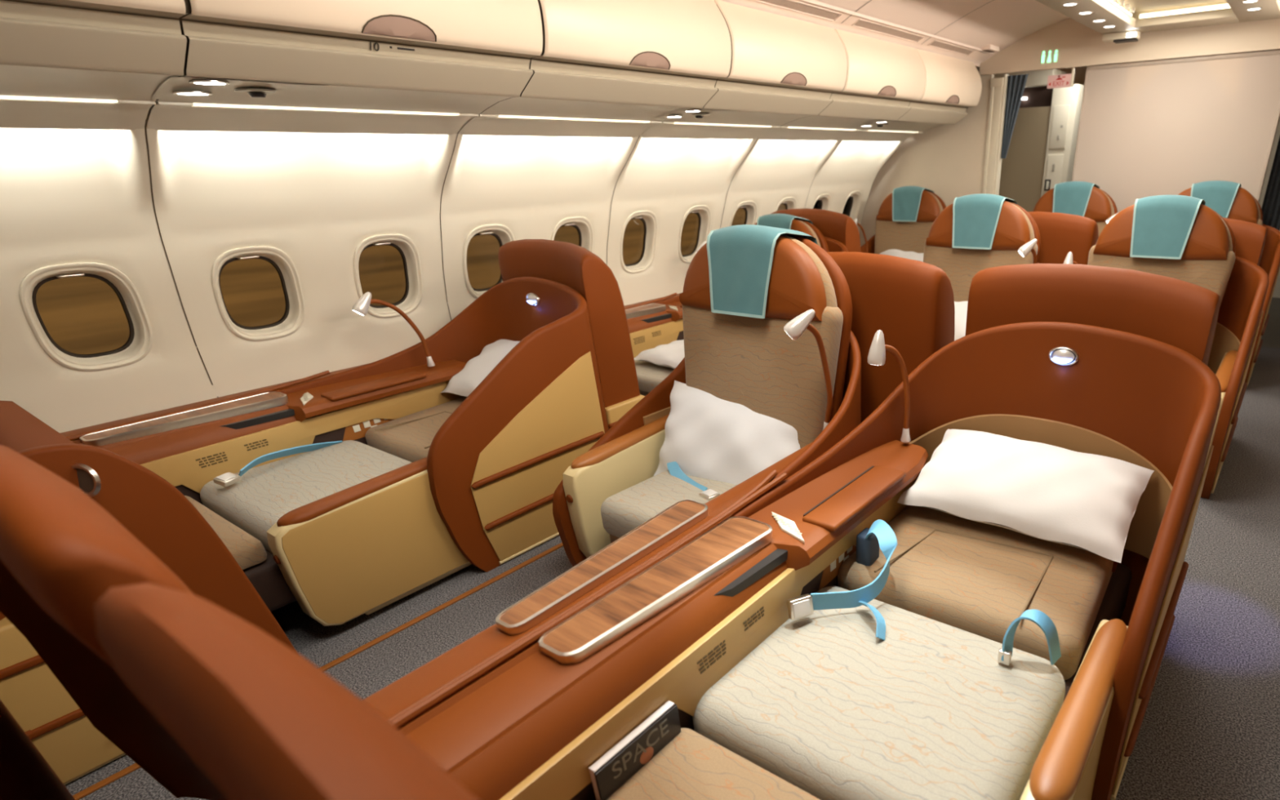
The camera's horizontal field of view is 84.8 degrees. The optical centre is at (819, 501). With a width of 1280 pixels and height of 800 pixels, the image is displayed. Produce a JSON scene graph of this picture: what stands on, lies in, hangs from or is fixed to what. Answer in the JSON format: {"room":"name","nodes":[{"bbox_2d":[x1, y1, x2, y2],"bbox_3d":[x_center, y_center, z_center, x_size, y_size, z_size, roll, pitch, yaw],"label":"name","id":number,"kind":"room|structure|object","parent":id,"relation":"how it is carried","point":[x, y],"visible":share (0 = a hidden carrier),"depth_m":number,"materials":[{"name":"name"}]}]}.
{"room":"aircraft cabin","nodes":[
{"label":"aircraft cabin","id":0,"kind":"room"},
{"bbox_2d":[0,120,902,433],"bbox_3d":[-1.317,-1.257,4.042,0.488,1.660,6.934,16,31,30],"label":"wall","id":1,"kind":"structure","parent":0,"point":[67,196],"depth_m":2.86,"materials":[{"name":"white plastic"}]},
{"bbox_2d":[0,95,151,129],"bbox_3d":[-2.401,-1.009,1.733,0.206,0.072,1.061,16,31,30],"label":"light","id":2,"kind":"object","parent":1,"relation":"attached to","point":[52,112],"depth_m":2.00,"materials":[{"name":"white plastic"}]},
{"bbox_2d":[19,262,152,371],"bbox_3d":[-2.672,-0.672,2.472,0.193,0.388,0.312,16,31,30],"label":"window","id":3,"kind":"structure","parent":1,"relation":"in","point":[138,345],"depth_m":2.49,"materials":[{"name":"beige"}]},
{"bbox_2d":[0,0,187,129],"bbox_3d":[-2.220,-1.031,1.586,0.730,0.238,1.071,16,31,30],"label":"trim","id":4,"kind":"structure","parent":1,"relation":"attached to","point":[64,64],"depth_m":1.77,"materials":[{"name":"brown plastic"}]},
{"bbox_2d":[70,0,186,14],"bbox_3d":[-2.141,-1.255,1.410,0.614,0.320,1.065,16,31,30],"label":"bin","id":5,"kind":"object","parent":1,"relation":"attached to","point":[169,6],"visible":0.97,"depth_m":1.68,"materials":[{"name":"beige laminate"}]},
{"bbox_2d":[144,120,218,397],"bbox_3d":[-2.350,-0.669,2.595,0.490,1.360,0.004,16,31,30],"label":"trim","id":6,"kind":"structure","parent":1,"relation":"attached to","point":[145,129],"depth_m":2.52,"materials":[{"name":"brown"}]},
{"bbox_2d":[151,76,329,105],"bbox_3d":[-1.795,-1.277,2.109,0.250,0.040,0.400,16,31,30],"label":"reading light panel","id":7,"kind":"object","parent":1,"relation":"attached to","point":[180,88],"visible":1,"depth_m":2.10,"materials":[{"name":"white plastic"}]},
{"bbox_2d":[211,245,305,341],"bbox_3d":[-2.377,-0.878,2.866,0.193,0.388,0.312,16,31,30],"label":"window","id":8,"kind":"structure","parent":1,"relation":"in","point":[293,317],"depth_m":2.90,"materials":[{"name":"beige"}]},
{"bbox_2d":[146,102,474,134],"bbox_3d":[-1.812,-1.421,2.522,0.206,0.072,1.061,16,31,30],"label":"light","id":9,"kind":"object","parent":1,"relation":"attached to","point":[213,117],"depth_m":2.44,"materials":[{"name":"white plastic"}]},
{"bbox_2d":[146,13,539,134],"bbox_3d":[-1.631,-1.444,2.374,0.730,0.238,1.071,16,31,30],"label":"trim","id":10,"kind":"structure","parent":1,"relation":"attached to","point":[437,91],"depth_m":2.28,"materials":[{"name":"brown plastic"}]},
{"bbox_2d":[178,0,542,55],"bbox_3d":[-1.552,-1.667,2.198,0.614,0.320,1.065,16,31,30],"label":"bin","id":11,"kind":"object","parent":1,"relation":"attached to","point":[515,26],"visible":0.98,"depth_m":2.13,"materials":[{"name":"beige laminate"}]},
{"bbox_2d":[353,233,422,318],"bbox_3d":[-2.083,-1.084,3.260,0.193,0.388,0.312,16,31,30],"label":"window","id":12,"kind":"structure","parent":1,"relation":"in","point":[411,300],"depth_m":3.31,"materials":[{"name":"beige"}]},
{"bbox_2d":[354,40,423,54],"bbox_3d":[-1.389,-1.471,2.191,0.017,0.026,0.220,16,31,30],"label":"number plate","id":13,"kind":"object","parent":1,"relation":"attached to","point":[357,43],"visible":1,"depth_m":2.19,"materials":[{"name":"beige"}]},
{"bbox_2d":[440,130,459,320],"bbox_3d":[-1.761,-1.081,3.383,0.490,1.360,0.004,16,31,30],"label":"trim","id":14,"kind":"structure","parent":1,"relation":"attached to","point":[459,131],"depth_m":3.31,"materials":[{"name":"brown"}]},
{"bbox_2d":[462,224,515,298],"bbox_3d":[-1.788,-1.290,3.655,0.193,0.388,0.312,16,31,30],"label":"window","id":15,"kind":"structure","parent":1,"relation":"in","point":[502,233],"depth_m":3.59,"materials":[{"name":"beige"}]},
{"bbox_2d":[458,115,657,137],"bbox_3d":[-1.223,-1.833,3.310,0.206,0.072,1.061,16,31,30],"label":"light","id":16,"kind":"object","parent":1,"relation":"attached to","point":[482,125],"depth_m":3.25,"materials":[{"name":"white plastic"}]},
{"bbox_2d":[551,216,593,252],"bbox_3d":[-1.494,-1.496,4.048,0.193,0.388,0.312,16,31,30],"label":"window","id":17,"kind":"structure","parent":1,"relation":"in","point":[584,227],"depth_m":4.04,"materials":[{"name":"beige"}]},
{"bbox_2d":[458,55,724,137],"bbox_3d":[-1.042,-1.856,3.162,0.730,0.238,1.071,16,31,30],"label":"trim","id":18,"kind":"structure","parent":1,"relation":"attached to","point":[562,97],"depth_m":3.05,"materials":[{"name":"brown plastic"}]},
{"bbox_2d":[606,134,640,264],"bbox_3d":[-1.172,-1.493,4.171,0.490,1.360,0.004,16,31,30],"label":"trim","id":19,"kind":"structure","parent":1,"relation":"attached to","point":[640,135],"depth_m":4.08,"materials":[{"name":"brown"}]},
{"bbox_2d":[619,210,657,273],"bbox_3d":[-1.199,-1.703,4.443,0.193,0.388,0.312,16,31,30],"label":"window","id":20,"kind":"structure","parent":1,"relation":"in","point":[649,220],"depth_m":4.51,"materials":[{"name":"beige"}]},
{"bbox_2d":[678,204,711,263],"bbox_3d":[-0.904,-1.909,4.837,0.193,0.388,0.312,16,31,30],"label":"window","id":21,"kind":"structure","parent":1,"relation":"in","point":[704,212],"depth_m":4.88,"materials":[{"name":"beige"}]},
{"bbox_2d":[653,108,736,122],"bbox_3d":[-0.658,-2.073,3.631,0.250,0.040,0.400,16,31,30],"label":"reading light panel","id":22,"kind":"object","parent":1,"relation":"attached to","point":[683,114],"visible":1,"depth_m":3.62,"materials":[{"name":"white"}]},
{"bbox_2d":[639,122,773,139],"bbox_3d":[-0.634,-2.245,4.098,0.206,0.072,1.061,16,31,30],"label":"light","id":23,"kind":"object","parent":1,"relation":"attached to","point":[664,130],"depth_m":4.05,"materials":[{"name":"white plastic"}]},
{"bbox_2d":[638,77,839,139],"bbox_3d":[-0.453,-2.268,3.950,0.730,0.238,1.071,16,31,30],"label":"trim","id":24,"kind":"structure","parent":1,"relation":"attached to","point":[760,107],"depth_m":3.89,"materials":[{"name":"brown plastic"}]},
{"bbox_2d":[729,200,757,226],"bbox_3d":[-0.610,-2.115,5.231,0.193,0.388,0.312,16,31,30],"label":"window","id":25,"kind":"structure","parent":1,"relation":"in","point":[750,207],"depth_m":5.23,"materials":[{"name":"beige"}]},
{"bbox_2d":[774,196,796,211],"bbox_3d":[-0.315,-2.321,5.625,0.193,0.388,0.312,16,31,30],"label":"window","id":26,"kind":"structure","parent":1,"relation":"in","point":[790,202],"depth_m":5.58,"materials":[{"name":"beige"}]},
{"bbox_2d":[758,126,857,140],"bbox_3d":[-0.045,-2.657,4.886,0.206,0.072,1.061,16,31,30],"label":"light","id":27,"kind":"object","parent":1,"relation":"attached to","point":[802,133],"depth_m":4.85,"materials":[{"name":"white plastic"}]},
{"bbox_2d":[811,193,831,210],"bbox_3d":[-0.021,-2.527,6.019,0.193,0.388,0.312,16,31,30],"label":"window","id":28,"kind":"structure","parent":1,"relation":"in","point":[824,202],"depth_m":6.01,"materials":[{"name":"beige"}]},
{"bbox_2d":[758,90,915,140],"bbox_3d":[0.136,-2.680,4.738,0.730,0.238,1.071,16,31,30],"label":"trim","id":29,"kind":"structure","parent":1,"relation":"attached to","point":[846,111],"depth_m":4.65,"materials":[{"name":"brown plastic"}]},
{"bbox_2d":[840,191,862,220],"bbox_3d":[0.274,-2.733,6.413,0.193,0.388,0.312,16,31,30],"label":"window","id":30,"kind":"structure","parent":1,"relation":"in","point":[851,205],"depth_m":6.44,"materials":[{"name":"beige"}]},
{"bbox_2d":[841,129,918,141],"bbox_3d":[0.544,-3.070,5.674,0.206,0.072,1.061,16,31,30],"label":"light","id":31,"kind":"object","parent":1,"relation":"attached to","point":[864,135],"depth_m":5.63,"materials":[{"name":"white"}]},
{"bbox_2d":[853,120,906,128],"bbox_3d":[0.463,-2.857,5.130,0.250,0.040,0.400,16,31,30],"label":"reading light panel","id":32,"kind":"object","parent":1,"relation":"attached to","point":[877,124],"visible":1,"depth_m":5.12,"materials":[{"name":"white"}]},
{"bbox_2d":[841,100,971,141],"bbox_3d":[0.725,-3.092,5.527,0.730,0.238,1.071,16,31,30],"label":"trim","id":33,"kind":"structure","parent":1,"relation":"attached to","point":[922,116],"depth_m":5.48,"materials":[{"name":"brown plastic"}]},
{"bbox_2d":[64,297,1279,799],"bbox_3d":[1.507,-0.493,4.301,5.650,0.060,10.800,16,31,30],"label":"floor","id":34,"kind":"structure","parent":0,"point":[1210,729],"depth_m":2.40,"materials":[{"name":"grey carpet"}]},
{"bbox_2d":[0,444,228,799],"bbox_3d":[-1.751,0.773,0.554,1.124,1.198,2.238,16,31,30],"label":"seat suite","id":35,"kind":"object","parent":34,"relation":"on","point":[61,551],"visible":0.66,"depth_m":0.87,"materials":[{"name":"leather"}]},
{"bbox_2d":[0,400,297,785],"bbox_3d":[-2.872,0.429,1.464,1.264,1.042,2.360,16,31,30],"label":"seat suite","id":36,"kind":"object","parent":34,"relation":"on","point":[150,508],"visible":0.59,"depth_m":1.83,"materials":[{"name":"leather"}]},
{"bbox_2d":[71,462,101,497],"bbox_3d":[-1.872,-0.051,1.714,0.090,0.088,0.024,-2,27,-1],"label":"ring light","id":37,"kind":"object","parent":36,"relation":"attached to","point":[86,477],"depth_m":1.72,"materials":[{"name":"silver metal"}]},
{"bbox_2d":[94,582,477,799],"bbox_3d":[-0.925,1.002,0.059,1.046,1.198,2.264,16,31,30],"label":"seat suite","id":38,"kind":"object","parent":34,"relation":"on","point":[262,721],"visible":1,"depth_m":0.46,"materials":[{"name":"leather"}]},
{"bbox_2d":[72,542,563,799],"bbox_3d":[-0.511,-0.248,3.839,0.024,0.008,7.300,16,31,30],"label":"track","id":39,"kind":"object","parent":34,"relation":"on","point":[87,791],"visible":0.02,"depth_m":2.44,"materials":[{"name":"metal"}]},
{"bbox_2d":[60,239,644,626],"bbox_3d":[-1.874,-0.371,2.826,1.190,1.198,2.193,16,31,30],"label":"seat suite","id":40,"kind":"object","parent":34,"relation":"on","point":[423,485],"visible":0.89,"depth_m":2.74,"materials":[{"name":"leather"}]},
{"bbox_2d":[213,440,342,487],"bbox_3d":[-2.160,-0.166,2.720,0.058,0.096,0.505,5,27,12],"label":"belt","id":41,"kind":"object","parent":40,"relation":"on","point":[226,479],"visible":0.98,"depth_m":2.66,"materials":[{"name":"blue fabric"}]},
{"bbox_2d":[351,292,435,366],"bbox_3d":[-1.957,-0.779,3.105,0.072,0.370,0.266,16,31,30],"label":"reading lamp","id":42,"kind":"object","parent":40,"relation":"on","point":[361,307],"depth_m":3.06,"materials":[{"name":"white plastic"}]},
{"bbox_2d":[440,338,519,396],"bbox_3d":[-1.457,-0.625,3.252,0.645,0.214,0.391,11,29,23],"label":"pillow","id":43,"kind":"object","parent":40,"relation":"on","point":[476,370],"visible":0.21,"depth_m":3.24,"materials":[{"name":"white fabric"}]},
{"bbox_2d":[525,293,539,305],"bbox_3d":[-1.352,-0.952,3.186,0.093,0.058,0.010,16,31,30],"label":"light","id":44,"kind":"object","parent":40,"relation":"attached to","point":[531,299],"depth_m":3.18,"materials":[{"name":"white plastic"}]},
{"bbox_2d":[362,233,955,721],"bbox_3d":[-0.535,-0.118,2.160,1.122,1.288,2.193,16,31,30],"label":"seat suite","id":45,"kind":"object","parent":34,"relation":"on","point":[804,366],"visible":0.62,"depth_m":2.39,"materials":[{"name":"leather"}]},
{"bbox_2d":[666,461,719,501],"bbox_3d":[-0.499,-0.113,2.579,0.120,0.091,0.482,-12,29,-20],"label":"belt","id":46,"kind":"object","parent":45,"relation":"on","point":[674,469],"visible":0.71,"depth_m":2.53,"materials":[{"name":"blue"}]},
{"bbox_2d":[653,380,800,484],"bbox_3d":[-0.342,-0.204,2.577,0.679,0.397,0.196,13,30,26],"label":"pillow","id":47,"kind":"object","parent":45,"relation":"on","point":[708,436],"visible":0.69,"depth_m":2.53,"materials":[{"name":"white fabric"}]},
{"bbox_2d":[706,224,817,318],"bbox_3d":[-0.208,-0.838,2.417,0.304,0.288,0.302,16,31,30],"label":"headrest cover","id":48,"kind":"object","parent":45,"relation":"on","point":[740,257],"visible":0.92,"depth_m":2.32,"materials":[{"name":"teal fabric"}]},
{"bbox_2d":[783,309,832,430],"bbox_3d":[-0.027,-0.399,2.167,0.085,0.442,0.195,16,31,30],"label":"reading lamp","id":49,"kind":"object","parent":45,"relation":"on","point":[794,328],"depth_m":2.08,"materials":[{"name":"white plastic"}]},
{"bbox_2d":[624,208,861,392],"bbox_3d":[-0.659,-1.221,4.452,1.190,1.198,2.193,16,31,30],"label":"seat suite","id":50,"kind":"object","parent":34,"relation":"on","point":[651,323],"visible":0.23,"depth_m":4.47,"materials":[{"name":"leather"}]},
{"bbox_2d":[634,339,684,368],"bbox_3d":[-0.768,-0.882,4.039,0.620,0.111,0.419,19,33,35],"label":"pillow","id":51,"kind":"object","parent":50,"relation":"on","point":[671,354],"visible":0.32,"depth_m":3.98,"materials":[{"name":"white fabric"}]},
{"bbox_2d":[696,240,706,252],"bbox_3d":[-0.743,-1.629,4.730,0.072,0.370,0.266,16,31,30],"label":"reading lamp","id":52,"kind":"object","parent":50,"relation":"on","point":[704,242],"depth_m":4.59,"materials":[{"name":"white plastic"}]},
{"bbox_2d":[756,213,813,229],"bbox_3d":[-0.249,-1.862,4.727,0.304,0.284,0.312,16,31,30],"label":"headrest cover","id":53,"kind":"object","parent":50,"relation":"on","point":[776,220],"visible":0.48,"depth_m":4.60,"materials":[{"name":"teal fabric"}]},
{"bbox_2d":[390,263,1221,799],"bbox_3d":[0.290,0.152,1.685,1.046,1.198,2.196,16,31,30],"label":"seat suite","id":54,"kind":"object","parent":34,"relation":"on","point":[1108,362],"visible":0.92,"depth_m":1.59,"materials":[{"name":"leather"}]},
{"bbox_2d":[588,700,680,799],"bbox_3d":[-0.358,0.517,1.351,0.025,0.136,0.210,16,31,30],"label":"magazine","id":55,"kind":"object","parent":54,"relation":"on","point":[616,766],"visible":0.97,"depth_m":1.32,"materials":[{"name":"black paper"}]},
{"bbox_2d":[640,746,653,764],"bbox_3d":[-0.343,0.507,1.347,0.001,0.036,0.036,16,31,30],"label":"picture","id":56,"kind":"object","parent":55,"relation":"attached to","point":[646,753],"depth_m":1.34,"materials":[{"name":"brown"}]},
{"bbox_2d":[786,519,897,639],"bbox_3d":[0.125,0.192,1.755,0.246,0.170,0.403,16,31,30],"label":"belt","id":57,"kind":"object","parent":54,"relation":"on","point":[868,541],"visible":0.97,"depth_m":1.73,"materials":[{"name":"blue fabric"}]},
{"bbox_2d":[867,329,911,442],"bbox_3d":[0.225,-0.359,2.156,0.107,0.379,0.141,16,31,30],"label":"reading lamp","id":58,"kind":"object","parent":54,"relation":"on","point":[883,424],"depth_m":2.21,"materials":[{"name":"white plastic"}]},
{"bbox_2d":[897,429,1154,563],"bbox_3d":[0.623,-0.061,2.055,0.662,0.184,0.382,15,31,29],"label":"pillow","id":59,"kind":"object","parent":54,"relation":"on","point":[1086,501],"visible":1,"depth_m":1.96,"materials":[{"name":"white fabric"}]},
{"bbox_2d":[997,608,1061,665],"bbox_3d":[0.484,0.309,1.535,0.152,0.130,0.046,-2,27,-2],"label":"belt","id":60,"kind":"object","parent":54,"relation":"on","point":[1039,618],"visible":1,"depth_m":1.53,"materials":[{"name":"blue fabric"}]},
{"bbox_2d":[1048,346,1079,365],"bbox_3d":[0.752,-0.447,2.081,0.093,0.058,0.010,16,31,30],"label":"light","id":61,"kind":"object","parent":54,"relation":"attached to","point":[1057,355],"depth_m":2.07,"materials":[{"name":"white plastic"}]},
{"bbox_2d":[853,189,946,253],"bbox_3d":[0.418,-2.002,5.882,1.190,1.258,2.060,16,31,30],"label":"seat suite","id":62,"kind":"object","parent":34,"relation":"on","point":[904,236],"visible":0.28,"depth_m":6.18,"materials":[{"name":"leather"}]},
{"bbox_2d":[853,218,868,253],"bbox_3d":[0.373,-2.410,6.223,0.072,0.370,0.266,16,31,30],"label":"reading lamp","id":63,"kind":"object","parent":62,"relation":"on","point":[855,220],"depth_m":6.26,"materials":[{"name":"white plastic"}]},
{"bbox_2d":[880,248,923,262],"bbox_3d":[0.782,-2.225,6.273,0.620,0.319,0.266,16,31,30],"label":"pillow","id":64,"kind":"object","parent":62,"relation":"on","point":[895,252],"visible":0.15,"depth_m":6.20,"materials":[{"name":"white fabric"}]},
{"bbox_2d":[892,186,933,222],"bbox_3d":[0.848,-2.716,6.154,0.304,0.288,0.302,16,31,30],"label":"headrest cover","id":65,"kind":"object","parent":62,"relation":"on","point":[906,200],"visible":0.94,"depth_m":6.06,"materials":[{"name":"teal fabric"}]},
{"bbox_2d":[923,200,1098,302],"bbox_3d":[0.641,-0.941,3.734,1.122,1.288,2.193,16,31,30],"label":"seat suite","id":66,"kind":"object","parent":34,"relation":"on","point":[1021,236],"visible":0.27,"depth_m":3.98,"materials":[{"name":"leather"}]},
{"bbox_2d":[954,301,968,340],"bbox_3d":[0.916,-1.089,4.110,0.621,0.350,0.223,15,31,30],"label":"pillow","id":67,"kind":"object","parent":66,"relation":"on","point":[961,308],"visible":0.05,"depth_m":4.07,"materials":[{"name":"white fabric"}]},
{"bbox_2d":[952,193,1017,249],"bbox_3d":[0.968,-1.661,3.990,0.304,0.288,0.302,16,31,30],"label":"headrest cover","id":68,"kind":"object","parent":66,"relation":"on","point":[975,217],"visible":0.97,"depth_m":3.90,"materials":[{"name":"teal fabric"}]},
{"bbox_2d":[1017,238,1037,263],"bbox_3d":[1.149,-1.222,3.740,0.085,0.442,0.195,16,31,30],"label":"reading lamp","id":69,"kind":"object","parent":66,"relation":"on","point":[1025,249],"depth_m":3.60,"materials":[{"name":"white plastic"}]},
{"bbox_2d":[1040,84,1084,196],"bbox_3d":[2.394,-2.937,6.747,0.230,2.060,0.558,16,31,30],"label":"galley","id":70,"kind":"object","parent":34,"relation":"on","point":[1066,102],"visible":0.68,"depth_m":6.27,"materials":[{"name":"beige plastic"}]},
{"bbox_2d":[1032,186,1117,236],"bbox_3d":[1.669,-1.694,5.176,1.046,1.288,2.063,16,31,30],"label":"seat suite","id":71,"kind":"object","parent":34,"relation":"on","point":[1101,207],"visible":0.21,"depth_m":5.32,"materials":[{"name":"leather"}]},
{"bbox_2d":[1052,181,1099,216],"bbox_3d":[2.066,-2.429,5.460,0.304,0.288,0.302,16,31,30],"label":"headrest cover","id":72,"kind":"object","parent":71,"relation":"on","point":[1072,197],"visible":0.78,"depth_m":5.36,"materials":[{"name":"teal fabric"}]},
{"bbox_2d":[1106,213,1117,223],"bbox_3d":[2.248,-1.991,5.210,0.085,0.442,0.195,16,31,30],"label":"reading lamp","id":73,"kind":"object","parent":71,"relation":"on","point":[1112,216],"depth_m":5.08,"materials":[{"name":"white plastic"}]},
{"bbox_2d":[1063,204,1269,498],"bbox_3d":[1.449,-0.699,3.216,1.046,1.288,2.196,16,31,30],"label":"seat suite","id":74,"kind":"object","parent":34,"relation":"on","point":[1221,255],"visible":0.29,"depth_m":3.40,"materials":[{"name":"leather"}]},
{"bbox_2d":[1063,251,1077,264],"bbox_3d":[1.385,-1.171,3.708,0.107,0.379,0.141,16,31,30],"label":"reading lamp","id":75,"kind":"object","parent":74,"relation":"on","point":[1068,260],"depth_m":3.61,"materials":[{"name":"white plastic"}]},
{"bbox_2d":[1129,195,1205,259],"bbox_3d":[1.780,-1.418,3.469,0.304,0.288,0.302,16,31,30],"label":"headrest cover","id":76,"kind":"object","parent":74,"relation":"on","point":[1162,224],"visible":0.98,"depth_m":3.38,"materials":[{"name":"teal fabric"}]},
{"bbox_2d":[1177,186,1279,386],"bbox_3d":[2.517,-1.446,4.645,1.046,1.288,2.063,16,31,30],"label":"seat suite","id":77,"kind":"object","parent":34,"relation":"on","point":[1245,207],"visible":0.19,"depth_m":4.78,"materials":[{"name":"leather"}]},
{"bbox_2d":[1190,180,1241,217],"bbox_3d":[2.885,-2.191,4.947,0.304,0.288,0.302,16,31,30],"label":"headrest cover","id":78,"kind":"object","parent":77,"relation":"on","point":[1219,196],"visible":0.61,"depth_m":4.83,"materials":[{"name":"teal fabric"}]},
{"bbox_2d":[713,0,1069,66],"bbox_3d":[1.102,-1.574,1.872,4.392,0.875,7.600,16,31,30],"label":"ceiling","id":79,"kind":"structure","parent":0,"point":[1002,24],"depth_m":4.52,"materials":[{"name":"beige plastic"}]},
{"bbox_2d":[530,0,731,77],"bbox_3d":[-0.963,-2.079,2.986,0.614,0.320,1.065,16,31,30],"label":"bin","id":80,"kind":"object","parent":79,"relation":"attached to","point":[682,36],"visible":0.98,"depth_m":2.82,"materials":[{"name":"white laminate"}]},
{"bbox_2d":[714,0,847,91],"bbox_3d":[-0.374,-2.491,3.775,0.614,0.320,1.065,16,31,30],"label":"bin","id":81,"kind":"object","parent":79,"relation":"attached to","point":[766,46],"visible":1,"depth_m":3.56,"materials":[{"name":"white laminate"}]},
{"bbox_2d":[752,0,842,21],"bbox_3d":[-0.141,-2.598,3.538,0.060,0.032,0.906,16,31,30],"label":"ceiling vent","id":82,"kind":"object","parent":79,"relation":"in","point":[786,3],"visible":1,"depth_m":3.62,"materials":[{"name":"beige"}]},
{"bbox_2d":[835,29,925,100],"bbox_3d":[0.215,-2.904,4.563,0.614,0.320,1.065,16,31,30],"label":"bin","id":83,"kind":"object","parent":79,"relation":"attached to","point":[876,67],"visible":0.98,"depth_m":4.36,"materials":[{"name":"beige plastic"}]},
{"bbox_2d":[851,18,924,42],"bbox_3d":[0.458,-3.018,4.340,0.060,0.032,0.876,16,31,30],"label":"ceiling vent","id":84,"kind":"object","parent":79,"relation":"in","point":[862,24],"visible":1,"depth_m":4.30,"materials":[{"name":"beige"}]},
{"bbox_2d":[801,0,993,53],"bbox_3d":[-0.593,-2.258,2.836,0.022,0.014,7.280,16,31,30],"label":"trim","id":85,"kind":"structure","parent":79,"relation":"attached to","point":[814,2],"depth_m":4.18,"materials":[{"name":"beige"}]},
{"bbox_2d":[913,48,982,106],"bbox_3d":[0.804,-3.316,5.351,0.614,0.320,1.065,16,31,30],"label":"bin","id":86,"kind":"object","parent":79,"relation":"attached to","point":[948,80],"visible":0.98,"depth_m":5.16,"materials":[{"name":"beige plastic"}]},
{"bbox_2d":[927,39,974,55],"bbox_3d":[0.997,-3.394,5.060,0.060,0.032,0.726,16,31,30],"label":"ceiling vent","id":87,"kind":"object","parent":79,"relation":"in","point":[935,43],"visible":1,"depth_m":5.04,"materials":[{"name":"beige"}]},
{"bbox_2d":[979,44,999,53],"bbox_3d":[1.335,-3.612,5.397,0.145,0.036,0.200,16,31,30],"label":"light","id":88,"kind":"object","parent":79,"relation":"attached to","point":[988,48],"visible":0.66,"depth_m":5.35,"materials":[{"name":"beige"}]},
{"bbox_2d":[999,106,1051,211],"bbox_3d":[1.491,-3.003,7.101,1.650,1.900,0.060,16,31,30],"label":"wall","id":89,"kind":"structure","parent":0,"point":[1022,169],"depth_m":6.53,"materials":[{"name":"brown laminate"}]},
{"bbox_2d":[994,69,1066,107],"bbox_3d":[2.007,-3.943,6.495,0.580,0.300,0.420,16,31,30],"label":"ceiling","id":90,"kind":"structure","parent":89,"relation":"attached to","point":[1036,93],"depth_m":6.31,"materials":[{"name":"beige plastic"}]},
{"bbox_2d":[859,17,1279,246],"bbox_3d":[2.198,-2.629,5.686,4.420,2.475,0.120,16,31,30],"label":"wall","id":91,"kind":"structure","parent":0,"point":[1165,129],"depth_m":5.22,"materials":[{"name":"beige plastic"}]},
{"bbox_2d":[982,74,1009,195],"bbox_3d":[1.549,-2.652,6.168,0.125,2.110,0.106,16,31,30],"label":"door frame","id":92,"kind":"structure","parent":91,"relation":"in","point":[998,86],"depth_m":5.86,"materials":[{"name":"beige plastic"}]},
{"bbox_2d":[1000,74,1028,158],"bbox_3d":[1.667,-3.279,5.773,0.170,0.620,0.042,16,31,30],"label":"curtain","id":93,"kind":"object","parent":91,"relation":"hanging from","point":[1015,83],"visible":1,"depth_m":5.74,"materials":[{"name":"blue fabric"}]},
{"bbox_2d":[1040,49,1057,62],"bbox_3d":[1.837,-3.548,5.388,0.126,0.080,0.002,16,31,30],"label":"sign","id":94,"kind":"object","parent":91,"relation":"attached to","point":[1055,51],"visible":1,"depth_m":5.39,"materials":[{"name":"green"}]},
{"bbox_2d":[1046,67,1075,88],"bbox_3d":[1.941,-3.394,5.422,0.200,0.130,0.042,16,31,30],"label":"exit sign","id":95,"kind":"object","parent":91,"relation":"attached to","point":[1060,81],"visible":1,"depth_m":5.41,"materials":[{"name":"pink"}]},
{"bbox_2d":[1071,49,1279,202],"bbox_3d":[2.728,-2.328,5.467,1.387,2.112,0.101,16,31,30],"label":"trim","id":96,"kind":"structure","parent":91,"relation":"attached to","point":[1274,51],"depth_m":4.97,"materials":[{"name":"beige plastic"}]},
{"bbox_2d":[1261,136,1279,231],"bbox_3d":[3.447,-2.197,5.131,0.160,1.950,0.042,16,31,30],"label":"curtain","id":97,"kind":"object","parent":91,"relation":"hanging from","point":[1270,208],"visible":0.23,"depth_m":5.10,"materials":[{"name":"black fabric"}]},
{"bbox_2d":[1057,66,1087,81],"bbox_3d":[3.560,-4.027,6.075,5.650,0.040,3.180,16,31,30],"label":"ceiling","id":98,"kind":"structure","parent":0,"point":[1080,72],"depth_m":7.03,"materials":[{"name":"beige"}]},
{"bbox_2d":[1035,0,1279,34],"bbox_3d":[0.592,-1.992,2.055,1.130,0.108,7.430,16,31,30],"label":"ceiling","id":99,"kind":"structure","parent":0,"point":[1101,9],"depth_m":4.50,"materials":[{"name":"beige plastic"}]},
{"bbox_2d":[1062,2,1078,6],"bbox_3d":[1.470,-2.910,3.957,0.094,0.004,0.094,16,31,30],"label":"recessed light","id":100,"kind":"object","parent":99,"relation":"in","point":[1068,4],"visible":1,"depth_m":3.95,"materials":[{"name":"silver metal"}]},
{"bbox_2d":[1102,30,1140,43],"bbox_3d":[2.214,-3.403,4.956,0.240,0.057,0.123,16,31,30],"label":"ceiling projector","id":101,"kind":"object","parent":99,"relation":"attached to","point":[1131,36],"visible":1,"depth_m":4.92,"materials":[{"name":"beige"}]},
{"bbox_2d":[1108,0,1230,18],"bbox_3d":[2.145,-3.084,4.120,0.720,0.030,1.300,16,31,30],"label":"recessed light","id":102,"kind":"object","parent":99,"relation":"in","point":[1126,6],"visible":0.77,"depth_m":4.55,"materials":[{"name":"white"}]},
{"bbox_2d":[1241,0,1259,3],"bbox_3d":[2.549,-2.955,3.994,0.094,0.004,0.094,16,31,30],"label":"recessed light","id":103,"kind":"object","parent":99,"relation":"in","point":[1246,1],"visible":1,"depth_m":3.99,"materials":[{"name":"silver metal"}]},
{"bbox_2d":[1073,80,1279,297],"bbox_3d":[4.380,-3.575,7.648,5.650,2.300,0.100,16,31,30],"label":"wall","id":104,"kind":"structure","parent":0,"point":[1277,290],"depth_m":7.31,"materials":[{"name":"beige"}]},
{"label":"outside","id":105,"kind":"structure","parent":0,"visible":0},
{"bbox_2d":[35,197,817,354],"bbox_3d":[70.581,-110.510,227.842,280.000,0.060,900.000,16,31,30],"label":"window panes","id":106,"kind":"structure","parent":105,"point":[82,315],"depth_m":36.50,"materials":[{"name":"glass"}]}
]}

